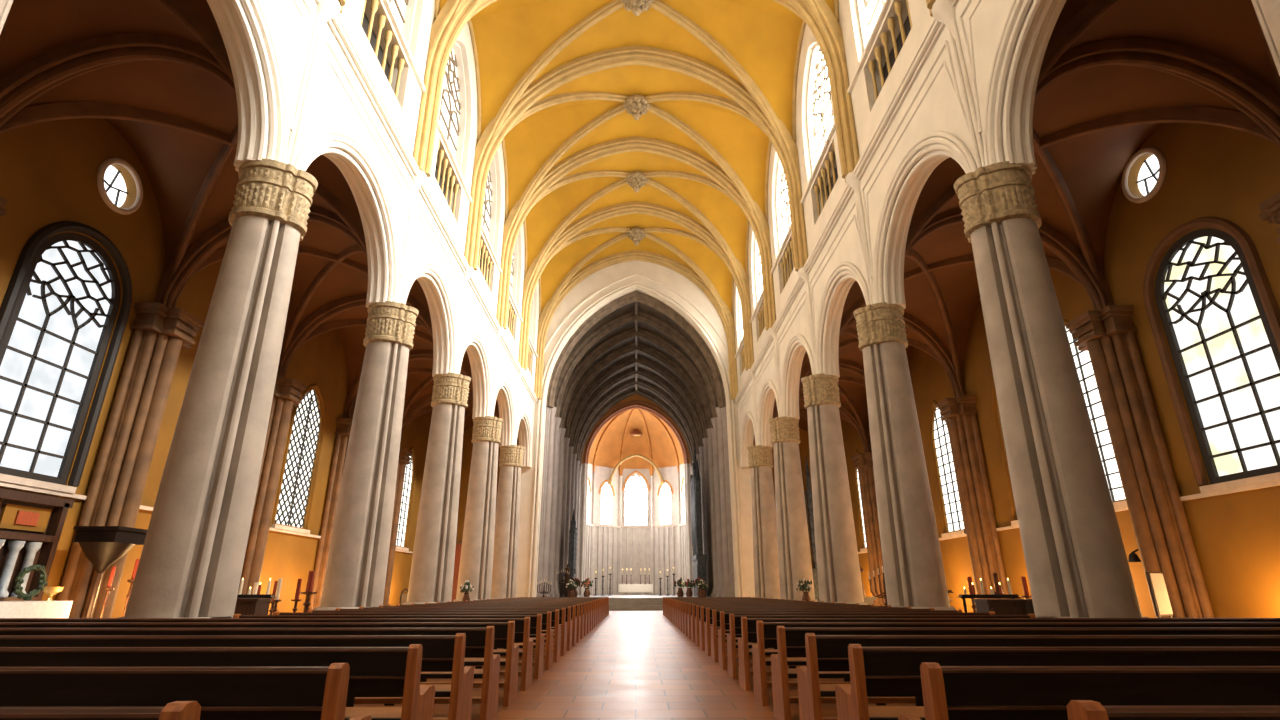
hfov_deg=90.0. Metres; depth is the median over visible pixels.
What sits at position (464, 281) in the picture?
trim
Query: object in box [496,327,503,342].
trim
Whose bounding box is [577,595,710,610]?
floor
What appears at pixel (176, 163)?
ceiling
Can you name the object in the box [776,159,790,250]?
window
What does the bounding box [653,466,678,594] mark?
wall
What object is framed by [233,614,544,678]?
pew
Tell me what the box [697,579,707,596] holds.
flower arrangement
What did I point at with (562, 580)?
candelabrum
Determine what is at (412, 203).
trim
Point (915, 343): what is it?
trim
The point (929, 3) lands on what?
trim
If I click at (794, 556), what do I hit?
stone column
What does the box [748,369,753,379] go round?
trim
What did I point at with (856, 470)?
window
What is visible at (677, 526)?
trim
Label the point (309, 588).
candle
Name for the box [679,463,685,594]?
wall
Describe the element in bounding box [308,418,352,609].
wall pier
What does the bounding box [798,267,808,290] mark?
trim
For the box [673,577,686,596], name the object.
flower arrangement
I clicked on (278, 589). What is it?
candle
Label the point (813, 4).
trim
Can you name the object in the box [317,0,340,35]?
trim
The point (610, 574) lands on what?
candlestick
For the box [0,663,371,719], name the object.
pew
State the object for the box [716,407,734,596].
pier
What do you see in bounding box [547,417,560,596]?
pier
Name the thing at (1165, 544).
wall pier
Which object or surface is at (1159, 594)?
notice board
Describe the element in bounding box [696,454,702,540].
pier
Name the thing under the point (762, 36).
ceiling
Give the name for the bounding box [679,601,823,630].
pew
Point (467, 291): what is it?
trim
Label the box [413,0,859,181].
trim
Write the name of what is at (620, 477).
trim
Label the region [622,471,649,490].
trim
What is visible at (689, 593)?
flower arrangement
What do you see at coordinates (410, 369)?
trim
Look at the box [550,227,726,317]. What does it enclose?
trim
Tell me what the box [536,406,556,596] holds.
pier
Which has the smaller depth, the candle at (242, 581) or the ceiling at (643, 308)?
the candle at (242, 581)
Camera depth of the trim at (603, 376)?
63.33 m
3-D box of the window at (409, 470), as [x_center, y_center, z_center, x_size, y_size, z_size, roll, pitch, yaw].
[-15.039,8.752,40.963,0.130,6.260,2.000,0,-20,0]
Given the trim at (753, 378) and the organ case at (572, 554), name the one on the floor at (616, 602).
the organ case at (572, 554)
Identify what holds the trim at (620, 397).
attached to the wall at (635, 396)
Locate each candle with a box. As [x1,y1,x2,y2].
[107,567,115,587]
[131,559,139,579]
[238,578,243,593]
[257,582,260,593]
[266,578,270,593]
[272,581,277,599]
[274,579,281,599]
[294,579,301,599]
[306,571,314,591]
[967,577,972,593]
[980,578,984,593]
[993,573,998,591]
[1007,578,1011,593]
[1021,577,1028,595]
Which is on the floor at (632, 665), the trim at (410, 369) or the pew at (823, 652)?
the pew at (823, 652)
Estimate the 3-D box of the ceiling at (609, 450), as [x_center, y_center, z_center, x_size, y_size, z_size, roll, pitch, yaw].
[-0.463,9.869,76.977,12.718,7.200,6.359,0,-20,0]
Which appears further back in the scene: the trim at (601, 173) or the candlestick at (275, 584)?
the trim at (601, 173)
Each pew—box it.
[0,617,532,690]
[0,621,518,706]
[0,626,499,719]
[0,633,473,719]
[0,644,434,719]
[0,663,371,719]
[0,701,200,719]
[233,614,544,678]
[274,611,553,669]
[308,609,560,661]
[335,608,566,655]
[359,606,571,650]
[379,605,576,645]
[396,604,580,642]
[411,603,583,638]
[425,603,586,635]
[437,602,589,633]
[447,601,591,630]
[457,601,593,628]
[465,600,595,626]
[473,600,597,625]
[480,599,599,623]
[487,599,600,621]
[498,598,603,619]
[504,598,604,618]
[517,597,607,615]
[601,599,602,620]
[664,597,754,615]
[667,598,767,618]
[669,599,670,620]
[670,599,783,621]
[672,599,790,623]
[673,600,797,625]
[675,600,805,626]
[677,601,813,628]
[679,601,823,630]
[682,602,833,633]
[684,603,845,635]
[687,603,858,638]
[691,604,873,642]
[695,605,890,645]
[699,606,910,650]
[704,608,934,655]
[710,609,961,661]
[718,611,994,669]
[727,614,1035,678]
[738,617,1279,690]
[752,621,1279,705]
[771,626,1279,719]
[797,633,1279,719]
[835,644,1279,719]
[898,662,1279,719]
[1067,700,1279,719]
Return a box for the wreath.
[13,565,47,600]
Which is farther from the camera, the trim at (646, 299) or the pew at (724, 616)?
the trim at (646, 299)
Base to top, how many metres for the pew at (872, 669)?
0.905 m
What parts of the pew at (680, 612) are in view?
panel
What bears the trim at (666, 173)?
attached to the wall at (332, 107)
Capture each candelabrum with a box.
[537,579,551,596]
[557,569,569,596]
[868,566,887,605]
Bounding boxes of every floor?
[354,611,915,719]
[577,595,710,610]
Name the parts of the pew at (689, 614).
panel, rail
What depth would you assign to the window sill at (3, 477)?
15.52 m
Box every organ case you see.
[564,510,576,579]
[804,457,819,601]
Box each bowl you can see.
[42,587,63,600]
[79,542,135,572]
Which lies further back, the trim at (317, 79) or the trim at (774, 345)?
the trim at (774, 345)
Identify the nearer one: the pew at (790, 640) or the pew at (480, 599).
the pew at (790, 640)
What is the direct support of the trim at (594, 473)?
attached to the wall at (602, 473)
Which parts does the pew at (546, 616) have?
backrest, rail, rail, panel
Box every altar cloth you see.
[0,601,72,617]
[619,584,652,591]
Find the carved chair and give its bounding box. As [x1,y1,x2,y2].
[399,588,407,604]
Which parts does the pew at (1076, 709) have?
panel, rail, backrest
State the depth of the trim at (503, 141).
35.91 m
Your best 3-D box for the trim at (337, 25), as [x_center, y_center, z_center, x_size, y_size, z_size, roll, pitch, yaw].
[-7.421,-4.935,24.466,0.220,0.340,47.200,0,-20,0]
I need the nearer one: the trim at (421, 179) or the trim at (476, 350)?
the trim at (421, 179)
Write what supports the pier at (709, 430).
on the floor at (616, 602)
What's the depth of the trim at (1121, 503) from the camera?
19.21 m
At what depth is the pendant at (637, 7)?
28.28 m
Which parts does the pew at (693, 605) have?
panel, rail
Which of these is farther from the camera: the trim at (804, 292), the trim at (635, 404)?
the trim at (635, 404)
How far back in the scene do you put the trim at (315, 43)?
14.15 m
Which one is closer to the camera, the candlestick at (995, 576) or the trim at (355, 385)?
the candlestick at (995, 576)
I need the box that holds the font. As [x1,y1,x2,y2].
[73,526,147,617]
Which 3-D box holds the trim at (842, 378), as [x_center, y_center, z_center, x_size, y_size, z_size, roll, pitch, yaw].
[10.908,2.884,37.374,8.289,3.945,0.600,-11,-23,28]
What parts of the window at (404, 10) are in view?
glass, frame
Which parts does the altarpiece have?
panel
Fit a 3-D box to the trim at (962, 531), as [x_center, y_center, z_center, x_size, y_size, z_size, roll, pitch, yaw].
[14.585,7.992,29.420,0.460,0.160,2.200,0,-20,0]
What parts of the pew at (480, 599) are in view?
panel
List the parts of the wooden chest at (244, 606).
door, lid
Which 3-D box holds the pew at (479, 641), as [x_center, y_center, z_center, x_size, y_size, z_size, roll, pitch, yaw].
[-5.647,3.233,6.636,8.305,0.905,0.695,0,-20,0]
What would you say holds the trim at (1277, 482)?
attached to the wall at (1226, 173)
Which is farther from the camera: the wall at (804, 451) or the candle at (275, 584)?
the wall at (804, 451)
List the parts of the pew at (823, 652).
panel, seat, rail, rail, backrest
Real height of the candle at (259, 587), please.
0.278 m
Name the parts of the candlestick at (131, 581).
stem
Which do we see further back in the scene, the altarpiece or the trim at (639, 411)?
the trim at (639, 411)
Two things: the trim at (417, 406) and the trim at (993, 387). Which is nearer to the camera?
the trim at (993, 387)
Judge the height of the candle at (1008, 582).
0.378 m
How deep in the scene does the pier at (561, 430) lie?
52.12 m
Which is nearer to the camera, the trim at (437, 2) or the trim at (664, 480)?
the trim at (437, 2)
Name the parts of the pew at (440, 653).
backrest, rail, rail, seat, panel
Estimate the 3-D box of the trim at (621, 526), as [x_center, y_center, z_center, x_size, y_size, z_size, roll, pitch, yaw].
[-0.480,19.945,76.363,3.899,0.220,0.180,0,-20,0]
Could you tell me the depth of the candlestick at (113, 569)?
15.79 m
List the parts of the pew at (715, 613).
panel, backrest, rail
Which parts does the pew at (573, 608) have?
rail, panel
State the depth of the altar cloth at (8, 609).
13.66 m
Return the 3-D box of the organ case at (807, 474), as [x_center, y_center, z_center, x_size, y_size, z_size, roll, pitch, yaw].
[12.116,11.956,45.089,3.660,10.500,1.200,0,-20,0]
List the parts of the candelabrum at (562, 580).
stem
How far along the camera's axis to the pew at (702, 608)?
14.32 m
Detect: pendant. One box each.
[629,0,644,15]
[630,105,642,119]
[631,180,641,192]
[632,235,640,244]
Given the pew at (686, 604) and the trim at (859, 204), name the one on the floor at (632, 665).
the pew at (686, 604)
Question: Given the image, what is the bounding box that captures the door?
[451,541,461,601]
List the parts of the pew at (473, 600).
rail, panel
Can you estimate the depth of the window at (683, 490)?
74.15 m
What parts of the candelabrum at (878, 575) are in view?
arm, arm, arm, stem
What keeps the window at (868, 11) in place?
in the wall at (939, 110)
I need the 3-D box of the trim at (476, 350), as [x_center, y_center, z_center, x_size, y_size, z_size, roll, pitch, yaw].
[-7.922,0.435,29.706,0.900,3.146,6.400,0,-20,0]
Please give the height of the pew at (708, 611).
0.905 m
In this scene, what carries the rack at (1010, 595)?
on the floor at (632, 665)
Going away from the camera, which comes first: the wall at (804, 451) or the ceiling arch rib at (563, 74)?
the ceiling arch rib at (563, 74)
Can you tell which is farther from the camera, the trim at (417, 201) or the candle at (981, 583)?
the trim at (417, 201)
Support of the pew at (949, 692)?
on the floor at (632, 665)
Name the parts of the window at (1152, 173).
glass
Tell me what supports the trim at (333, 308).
attached to the wall at (332, 107)
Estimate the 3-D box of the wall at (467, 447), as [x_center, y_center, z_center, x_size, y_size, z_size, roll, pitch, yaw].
[-11.791,10.447,46.804,6.800,14.500,0.500,0,-20,0]
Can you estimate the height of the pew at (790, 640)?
0.905 m
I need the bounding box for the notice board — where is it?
[1145,571,1172,617]
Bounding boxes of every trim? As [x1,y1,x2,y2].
[0,3,12,44]
[0,33,235,126]
[0,102,366,252]
[0,221,131,486]
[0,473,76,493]
[0,481,412,553]
[154,205,366,307]
[156,0,234,84]
[167,124,237,278]
[191,245,432,335]
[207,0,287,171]
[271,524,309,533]
[272,383,325,528]
[277,293,432,377]
[281,244,363,353]
[286,15,324,165]
[289,0,312,129]
[294,129,398,307]
[299,37,410,274]
[299,319,472,386]
[315,0,537,403]
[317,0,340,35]
[339,0,935,16]
[343,349,472,418]
[348,320,423,399]
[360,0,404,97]
[383,0,537,357]
[396,546,408,550]
[398,187,415,302]
[401,261,456,376]
[401,390,497,435]
[402,373,460,421]
[404,200,462,346]
[406,446,415,547]
[407,367,498,417]
[407,406,518,441]
[412,169,426,200]
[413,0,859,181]
[434,0,439,18]
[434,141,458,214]
[447,0,466,23]
[456,279,466,373]
[457,333,491,418]
[460,288,495,388]
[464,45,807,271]
[464,266,474,287]
[464,411,472,418]
[467,0,785,145]
[467,20,480,140]
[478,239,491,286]
[487,0,806,144]
[491,337,497,415]
[492,379,514,446]
[494,344,517,419]
[496,136,775,329]
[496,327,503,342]
[501,139,507,218]
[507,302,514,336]
[508,92,758,222]
[514,92,765,221]
[515,377,519,442]
[515,410,531,466]
[517,383,533,436]
[518,201,753,370]
[518,368,524,380]
[523,218,526,274]
[527,346,531,371]
[531,283,740,596]
[532,170,739,276]
[534,170,740,277]
[534,250,737,399]
[539,276,540,314]
[544,273,727,352]
[545,227,720,318]
[546,291,725,407]
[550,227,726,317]
[554,311,718,417]
[559,328,712,427]
[564,343,707,437]
[568,356,703,445]
[572,368,699,453]
[575,378,696,460]
[577,463,692,588]
[578,388,693,465]
[580,463,691,594]
[581,400,690,462]
[582,464,688,594]
[584,403,687,462]
[585,525,592,593]
[586,406,685,463]
[591,472,595,593]
[593,408,634,471]
[593,526,618,593]
[594,524,619,527]
[599,480,614,494]
[609,454,662,484]
[618,476,622,593]
[619,408,635,475]
[621,526,650,527]
[621,528,650,593]
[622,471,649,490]
[635,294,637,390]
[636,408,652,475]
[640,409,678,472]
[650,476,653,593]
[653,524,677,527]
[653,526,678,593]
[657,480,672,494]
[677,473,680,587]
[679,525,686,593]
[731,277,733,315]
[734,0,958,403]
[735,0,891,357]
[738,383,754,432]
[740,411,756,467]
[741,347,744,372]
[746,219,749,274]
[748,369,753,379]
[753,378,756,442]
[753,408,870,451]
[754,345,777,416]
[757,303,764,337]
[757,379,779,446]
[765,139,771,219]
[768,327,776,341]
[773,376,865,417]
[774,338,780,416]
[774,392,871,451]
[777,289,811,394]
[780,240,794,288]
[780,334,813,418]
[792,21,805,141]
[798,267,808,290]
[799,337,966,394]
[799,359,864,387]
[799,412,807,421]
[806,0,825,24]
[806,281,815,373]
[809,201,866,346]
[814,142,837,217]
[815,262,870,377]
[834,0,838,21]
[838,385,867,435]
[839,254,1081,335]
[839,312,965,397]
[843,327,857,338]
[845,171,859,201]
[853,449,862,547]
[856,188,873,303]
[858,480,1279,553]
[862,40,971,276]
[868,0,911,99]
[873,131,976,308]
[905,106,1275,253]
[905,207,1114,309]
[906,249,962,386]
[928,400,965,532]
[931,0,955,38]
[941,530,965,537]
[948,18,984,167]
[959,0,981,132]
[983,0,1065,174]
[992,380,1015,519]
[1011,520,1018,525]
[1033,128,1101,280]
[1035,38,1279,146]
[1036,0,1119,87]
[1113,500,1126,507]
[1143,217,1279,485]
[1199,472,1279,492]
[1254,9,1279,91]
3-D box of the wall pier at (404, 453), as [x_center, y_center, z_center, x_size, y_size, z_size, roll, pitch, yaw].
[-14.358,9.748,36.996,1.150,9.180,1.840,0,-20,0]
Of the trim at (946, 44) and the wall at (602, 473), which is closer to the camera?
the trim at (946, 44)
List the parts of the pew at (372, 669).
backrest, rail, rail, seat, panel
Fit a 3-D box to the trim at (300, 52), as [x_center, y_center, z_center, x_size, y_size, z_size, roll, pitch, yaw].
[-7.440,-7.383,11.372,0.078,3.100,6.059,0,-20,0]
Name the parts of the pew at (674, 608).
panel, rail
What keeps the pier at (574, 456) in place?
on the floor at (616, 602)
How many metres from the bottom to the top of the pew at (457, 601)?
0.905 m
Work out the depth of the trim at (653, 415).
76.73 m
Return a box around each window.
[0,232,120,484]
[97,158,142,214]
[274,387,321,528]
[389,0,416,48]
[396,450,413,547]
[439,42,465,171]
[482,158,496,247]
[510,237,517,302]
[529,295,533,340]
[587,481,589,522]
[600,482,612,524]
[624,473,647,525]
[659,482,671,524]
[682,482,684,522]
[739,296,742,339]
[755,237,762,302]
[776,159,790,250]
[807,44,833,172]
[855,469,866,547]
[856,0,884,50]
[931,405,964,532]
[996,395,1017,519]
[1065,326,1125,501]
[1122,147,1165,202]
[1155,228,1279,483]
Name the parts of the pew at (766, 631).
panel, seat, rail, rail, backrest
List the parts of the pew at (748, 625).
panel, seat, rail, rail, backrest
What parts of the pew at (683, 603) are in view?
panel, rail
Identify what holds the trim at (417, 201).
attached to the wall at (332, 107)
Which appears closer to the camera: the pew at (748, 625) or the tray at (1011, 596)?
the pew at (748, 625)
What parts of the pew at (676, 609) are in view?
panel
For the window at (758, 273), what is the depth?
40.94 m
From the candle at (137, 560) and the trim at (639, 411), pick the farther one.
the trim at (639, 411)
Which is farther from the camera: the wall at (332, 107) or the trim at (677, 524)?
the trim at (677, 524)
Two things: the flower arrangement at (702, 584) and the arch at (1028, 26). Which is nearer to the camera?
the arch at (1028, 26)
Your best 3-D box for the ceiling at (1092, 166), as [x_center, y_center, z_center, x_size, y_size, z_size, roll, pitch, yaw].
[11.087,-1.908,24.774,6.950,4.150,49.600,0,-20,0]
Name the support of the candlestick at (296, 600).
on the floor at (632, 665)
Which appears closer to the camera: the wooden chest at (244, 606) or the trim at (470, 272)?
the wooden chest at (244, 606)
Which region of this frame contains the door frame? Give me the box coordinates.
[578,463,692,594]
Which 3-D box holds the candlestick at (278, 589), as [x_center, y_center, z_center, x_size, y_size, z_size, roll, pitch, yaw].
[-9.965,6.785,17.474,0.416,1.550,0.396,0,-20,0]
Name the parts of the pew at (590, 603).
panel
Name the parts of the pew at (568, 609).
rail, panel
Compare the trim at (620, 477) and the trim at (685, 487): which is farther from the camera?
the trim at (620, 477)
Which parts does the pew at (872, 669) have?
panel, seat, rail, rail, backrest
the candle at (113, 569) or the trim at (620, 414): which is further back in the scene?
the trim at (620, 414)
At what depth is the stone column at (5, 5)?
7.13 m
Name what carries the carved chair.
on the floor at (632, 665)
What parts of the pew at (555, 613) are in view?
rail, backrest, panel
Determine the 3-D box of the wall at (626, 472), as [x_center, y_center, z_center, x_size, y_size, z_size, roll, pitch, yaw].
[-0.482,20.352,76.578,3.899,14.600,0.500,0,-20,0]
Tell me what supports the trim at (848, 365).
attached to the wall at (939, 110)
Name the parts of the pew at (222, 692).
rail, panel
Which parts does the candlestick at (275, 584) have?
stem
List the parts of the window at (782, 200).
frame, glass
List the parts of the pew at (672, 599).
panel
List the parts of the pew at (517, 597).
rail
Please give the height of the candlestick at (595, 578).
2.210 m
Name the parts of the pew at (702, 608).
panel, rail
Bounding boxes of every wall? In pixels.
[0,118,431,617]
[238,0,538,467]
[456,428,518,540]
[516,260,754,597]
[582,394,689,463]
[586,463,592,590]
[590,466,618,594]
[619,469,652,594]
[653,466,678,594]
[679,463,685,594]
[734,0,1032,468]
[753,428,813,568]
[840,123,1279,617]
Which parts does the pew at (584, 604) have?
rail, panel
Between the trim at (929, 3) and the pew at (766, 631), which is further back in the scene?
the trim at (929, 3)
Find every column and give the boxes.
[0,0,12,33]
[118,158,317,617]
[314,301,418,609]
[403,373,470,604]
[453,416,502,601]
[491,445,524,598]
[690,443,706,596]
[747,445,780,598]
[769,416,817,601]
[801,373,867,604]
[853,302,955,609]
[954,161,1148,617]
[1251,0,1279,75]
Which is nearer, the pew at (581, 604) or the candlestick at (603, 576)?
the pew at (581, 604)
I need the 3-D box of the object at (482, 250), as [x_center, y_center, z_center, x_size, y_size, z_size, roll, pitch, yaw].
[-7.917,-4.728,31.562,0.610,1.850,3.400,0,-20,0]
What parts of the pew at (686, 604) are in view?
panel, rail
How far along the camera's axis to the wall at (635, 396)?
74.50 m
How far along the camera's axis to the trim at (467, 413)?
44.77 m
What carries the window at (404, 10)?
in the wall at (332, 107)
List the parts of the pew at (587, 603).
rail, panel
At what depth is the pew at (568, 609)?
14.28 m
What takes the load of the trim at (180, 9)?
attached to the wall at (332, 107)
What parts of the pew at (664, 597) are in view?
rail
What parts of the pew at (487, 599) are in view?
rail, panel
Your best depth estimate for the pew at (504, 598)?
29.84 m
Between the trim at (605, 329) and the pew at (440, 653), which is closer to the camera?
the pew at (440, 653)
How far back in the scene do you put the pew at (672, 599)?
25.28 m
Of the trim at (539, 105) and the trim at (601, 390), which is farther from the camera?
the trim at (601, 390)
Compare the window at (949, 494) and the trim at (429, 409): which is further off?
the trim at (429, 409)
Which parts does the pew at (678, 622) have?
panel, rail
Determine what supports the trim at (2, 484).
attached to the wall at (49, 169)
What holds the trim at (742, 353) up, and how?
attached to the wall at (939, 110)
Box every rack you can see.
[237,578,275,614]
[957,578,1020,611]
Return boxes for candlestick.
[99,567,115,617]
[122,559,139,616]
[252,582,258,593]
[269,581,277,614]
[271,579,281,614]
[291,579,301,611]
[300,571,316,611]
[593,573,597,595]
[600,570,604,595]
[608,567,611,595]
[658,572,662,595]
[666,569,669,595]
[672,567,675,595]
[967,577,975,611]
[993,573,1004,598]
[1021,577,1031,598]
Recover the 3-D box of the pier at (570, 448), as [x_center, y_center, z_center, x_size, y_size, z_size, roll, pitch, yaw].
[-6.806,14.695,59.288,0.910,13.450,1.600,0,-20,0]
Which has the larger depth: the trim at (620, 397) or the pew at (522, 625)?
the trim at (620, 397)
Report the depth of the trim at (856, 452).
42.37 m
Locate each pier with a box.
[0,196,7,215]
[56,303,203,617]
[238,375,306,593]
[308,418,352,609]
[383,448,412,605]
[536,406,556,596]
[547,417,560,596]
[552,428,565,596]
[558,437,569,593]
[563,446,573,582]
[569,454,576,529]
[574,461,579,527]
[575,466,581,594]
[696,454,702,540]
[699,446,708,589]
[702,438,713,595]
[706,428,718,596]
[711,417,724,596]
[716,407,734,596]
[851,452,884,605]
[936,395,1008,611]
[1065,305,1214,617]
[1259,192,1279,242]
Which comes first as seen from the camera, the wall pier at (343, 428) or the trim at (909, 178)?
the trim at (909, 178)
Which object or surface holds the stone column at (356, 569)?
on the floor at (632, 665)
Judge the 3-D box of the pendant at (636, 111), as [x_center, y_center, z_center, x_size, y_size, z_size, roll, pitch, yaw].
[-0.172,-13.423,34.737,0.725,0.912,0.658,0,-20,0]
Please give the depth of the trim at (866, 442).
40.39 m
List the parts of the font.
stem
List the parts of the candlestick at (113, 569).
stem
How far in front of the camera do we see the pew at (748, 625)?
8.78 m
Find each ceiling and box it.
[0,0,497,431]
[439,0,833,318]
[560,291,711,412]
[588,409,683,475]
[774,0,1279,432]
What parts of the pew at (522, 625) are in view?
rail, backrest, seat, rail, panel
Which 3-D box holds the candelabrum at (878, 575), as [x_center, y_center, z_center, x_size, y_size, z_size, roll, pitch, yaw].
[7.228,7.053,18.765,0.847,1.920,0.500,-10,-22,26]
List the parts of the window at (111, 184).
glass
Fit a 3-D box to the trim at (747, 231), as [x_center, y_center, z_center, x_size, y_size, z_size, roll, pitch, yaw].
[7.127,-8.486,40.130,0.200,3.882,6.427,0,-20,0]
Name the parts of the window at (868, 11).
frame, glass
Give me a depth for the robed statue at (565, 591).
47.05 m
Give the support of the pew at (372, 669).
on the floor at (632, 665)
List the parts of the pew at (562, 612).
rail, backrest, panel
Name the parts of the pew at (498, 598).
panel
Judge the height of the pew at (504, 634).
0.905 m
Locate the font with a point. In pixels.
(102, 546)
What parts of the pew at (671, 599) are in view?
panel, rail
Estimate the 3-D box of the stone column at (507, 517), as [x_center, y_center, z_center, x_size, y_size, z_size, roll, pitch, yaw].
[-7.783,9.663,37.070,1.960,9.390,1.960,0,-20,0]
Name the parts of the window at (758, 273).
glass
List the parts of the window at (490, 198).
glass, frame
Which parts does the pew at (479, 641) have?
rail, backrest, post, rail, seat, panel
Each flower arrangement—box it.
[460,580,473,600]
[566,579,575,596]
[571,578,581,596]
[581,577,592,596]
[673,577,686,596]
[683,579,695,596]
[694,577,704,596]
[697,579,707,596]
[796,578,812,600]
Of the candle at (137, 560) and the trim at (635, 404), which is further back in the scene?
the trim at (635, 404)
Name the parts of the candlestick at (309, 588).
stem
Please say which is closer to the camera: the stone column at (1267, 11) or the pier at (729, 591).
the stone column at (1267, 11)
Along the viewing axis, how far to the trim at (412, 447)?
41.97 m
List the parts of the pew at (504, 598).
rail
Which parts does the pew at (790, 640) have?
panel, seat, rail, post, rail, backrest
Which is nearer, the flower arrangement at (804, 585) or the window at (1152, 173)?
the window at (1152, 173)
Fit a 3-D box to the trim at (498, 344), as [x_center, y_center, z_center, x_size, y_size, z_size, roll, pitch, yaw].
[-7.603,1.614,36.404,0.078,3.100,6.459,0,-20,0]
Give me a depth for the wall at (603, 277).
48.66 m
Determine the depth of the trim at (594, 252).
48.26 m
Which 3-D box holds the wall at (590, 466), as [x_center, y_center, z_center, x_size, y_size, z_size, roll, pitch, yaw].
[-6.400,18.879,72.480,0.500,14.600,3.899,-6,-21,17]
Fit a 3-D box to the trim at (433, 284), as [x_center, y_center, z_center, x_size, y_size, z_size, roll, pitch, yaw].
[-7.881,-1.831,23.401,0.900,3.146,6.400,0,-20,0]
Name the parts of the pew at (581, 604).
rail, panel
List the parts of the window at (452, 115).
glass, frame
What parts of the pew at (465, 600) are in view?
panel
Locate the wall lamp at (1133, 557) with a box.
[1128,549,1141,561]
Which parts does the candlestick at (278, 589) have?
stem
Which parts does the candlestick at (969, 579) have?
stem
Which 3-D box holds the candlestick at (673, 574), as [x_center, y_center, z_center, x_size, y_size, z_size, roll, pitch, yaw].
[3.297,21.574,62.402,0.448,2.610,0.426,0,-20,0]
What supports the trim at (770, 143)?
attached to the wall at (939, 110)
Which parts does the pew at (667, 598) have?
rail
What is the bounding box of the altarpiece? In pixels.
[0,488,73,600]
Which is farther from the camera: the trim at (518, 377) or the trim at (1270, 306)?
the trim at (518, 377)
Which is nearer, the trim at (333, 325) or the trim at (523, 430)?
the trim at (333, 325)
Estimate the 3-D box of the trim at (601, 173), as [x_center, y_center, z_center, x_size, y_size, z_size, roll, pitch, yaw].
[-0.213,-8.323,40.024,16.321,7.859,0.460,9,-22,-24]
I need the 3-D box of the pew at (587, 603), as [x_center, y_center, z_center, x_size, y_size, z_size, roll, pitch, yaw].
[-3.934,8.026,19.971,4.705,0.905,0.695,0,-20,0]
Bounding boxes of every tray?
[237,594,275,597]
[957,594,1020,598]
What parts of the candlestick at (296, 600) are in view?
stem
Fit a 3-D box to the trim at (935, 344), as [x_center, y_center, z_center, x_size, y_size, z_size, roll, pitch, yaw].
[10.965,-0.389,27.946,7.840,4.022,0.520,8,-21,-20]
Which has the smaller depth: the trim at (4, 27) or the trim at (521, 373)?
the trim at (4, 27)
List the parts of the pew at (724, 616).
panel, rail, rail, backrest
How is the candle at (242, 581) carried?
on the rack at (240, 595)
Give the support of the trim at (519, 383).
attached to the wall at (332, 107)
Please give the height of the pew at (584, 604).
0.905 m
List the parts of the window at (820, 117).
frame, glass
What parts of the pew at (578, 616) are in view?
rail, panel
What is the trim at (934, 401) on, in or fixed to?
attached to the wall at (1226, 173)
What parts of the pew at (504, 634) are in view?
rail, backrest, seat, rail, panel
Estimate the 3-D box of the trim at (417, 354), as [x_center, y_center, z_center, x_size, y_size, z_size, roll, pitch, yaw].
[-11.317,1.391,32.900,7.350,4.022,0.520,0,-20,0]
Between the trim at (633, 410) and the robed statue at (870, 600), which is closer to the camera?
the robed statue at (870, 600)
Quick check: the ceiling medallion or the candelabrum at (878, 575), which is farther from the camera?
the ceiling medallion
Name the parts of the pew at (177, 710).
backrest, rail, panel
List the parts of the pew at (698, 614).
panel, rail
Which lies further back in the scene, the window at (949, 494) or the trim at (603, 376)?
the trim at (603, 376)
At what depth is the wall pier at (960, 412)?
26.75 m
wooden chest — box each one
[234,598,271,614]
[972,599,1026,614]
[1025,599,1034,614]
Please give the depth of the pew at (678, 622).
22.11 m
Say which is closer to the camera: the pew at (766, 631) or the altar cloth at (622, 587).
the pew at (766, 631)
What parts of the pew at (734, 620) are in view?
panel, rail, backrest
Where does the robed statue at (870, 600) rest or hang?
on the floor at (632, 665)
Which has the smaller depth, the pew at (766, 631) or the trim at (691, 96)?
the pew at (766, 631)
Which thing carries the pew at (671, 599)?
on the floor at (632, 665)
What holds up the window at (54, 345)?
in the wall at (49, 169)
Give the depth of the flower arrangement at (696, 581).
47.50 m
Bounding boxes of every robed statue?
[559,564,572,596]
[859,563,875,604]
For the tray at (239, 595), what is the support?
on the rack at (240, 595)
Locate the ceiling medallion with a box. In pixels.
[630,429,641,437]
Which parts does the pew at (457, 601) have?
rail, panel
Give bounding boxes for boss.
[621,0,652,15]
[623,94,649,119]
[625,171,647,192]
[627,227,645,244]
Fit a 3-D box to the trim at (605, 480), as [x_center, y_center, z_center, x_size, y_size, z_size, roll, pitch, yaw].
[-3.977,15.257,76.869,2.278,1.795,0.180,14,-24,-34]
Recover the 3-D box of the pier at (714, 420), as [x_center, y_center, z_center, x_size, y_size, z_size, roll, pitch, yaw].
[6.130,11.030,49.090,0.910,13.450,1.600,0,-20,0]
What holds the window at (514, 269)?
in the wall at (332, 107)
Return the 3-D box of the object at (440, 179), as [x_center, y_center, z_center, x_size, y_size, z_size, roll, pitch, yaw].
[-7.876,-6.994,25.257,0.610,1.850,3.400,0,-20,0]
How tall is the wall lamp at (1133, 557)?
0.380 m
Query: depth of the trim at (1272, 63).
13.68 m
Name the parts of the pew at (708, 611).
panel, rail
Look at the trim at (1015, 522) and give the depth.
24.58 m
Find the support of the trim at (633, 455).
attached to the wall at (602, 473)
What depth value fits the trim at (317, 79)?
16.78 m
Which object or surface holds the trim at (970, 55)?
attached to the wall at (939, 110)
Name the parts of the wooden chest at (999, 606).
lid, door, door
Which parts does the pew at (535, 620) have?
rail, backrest, panel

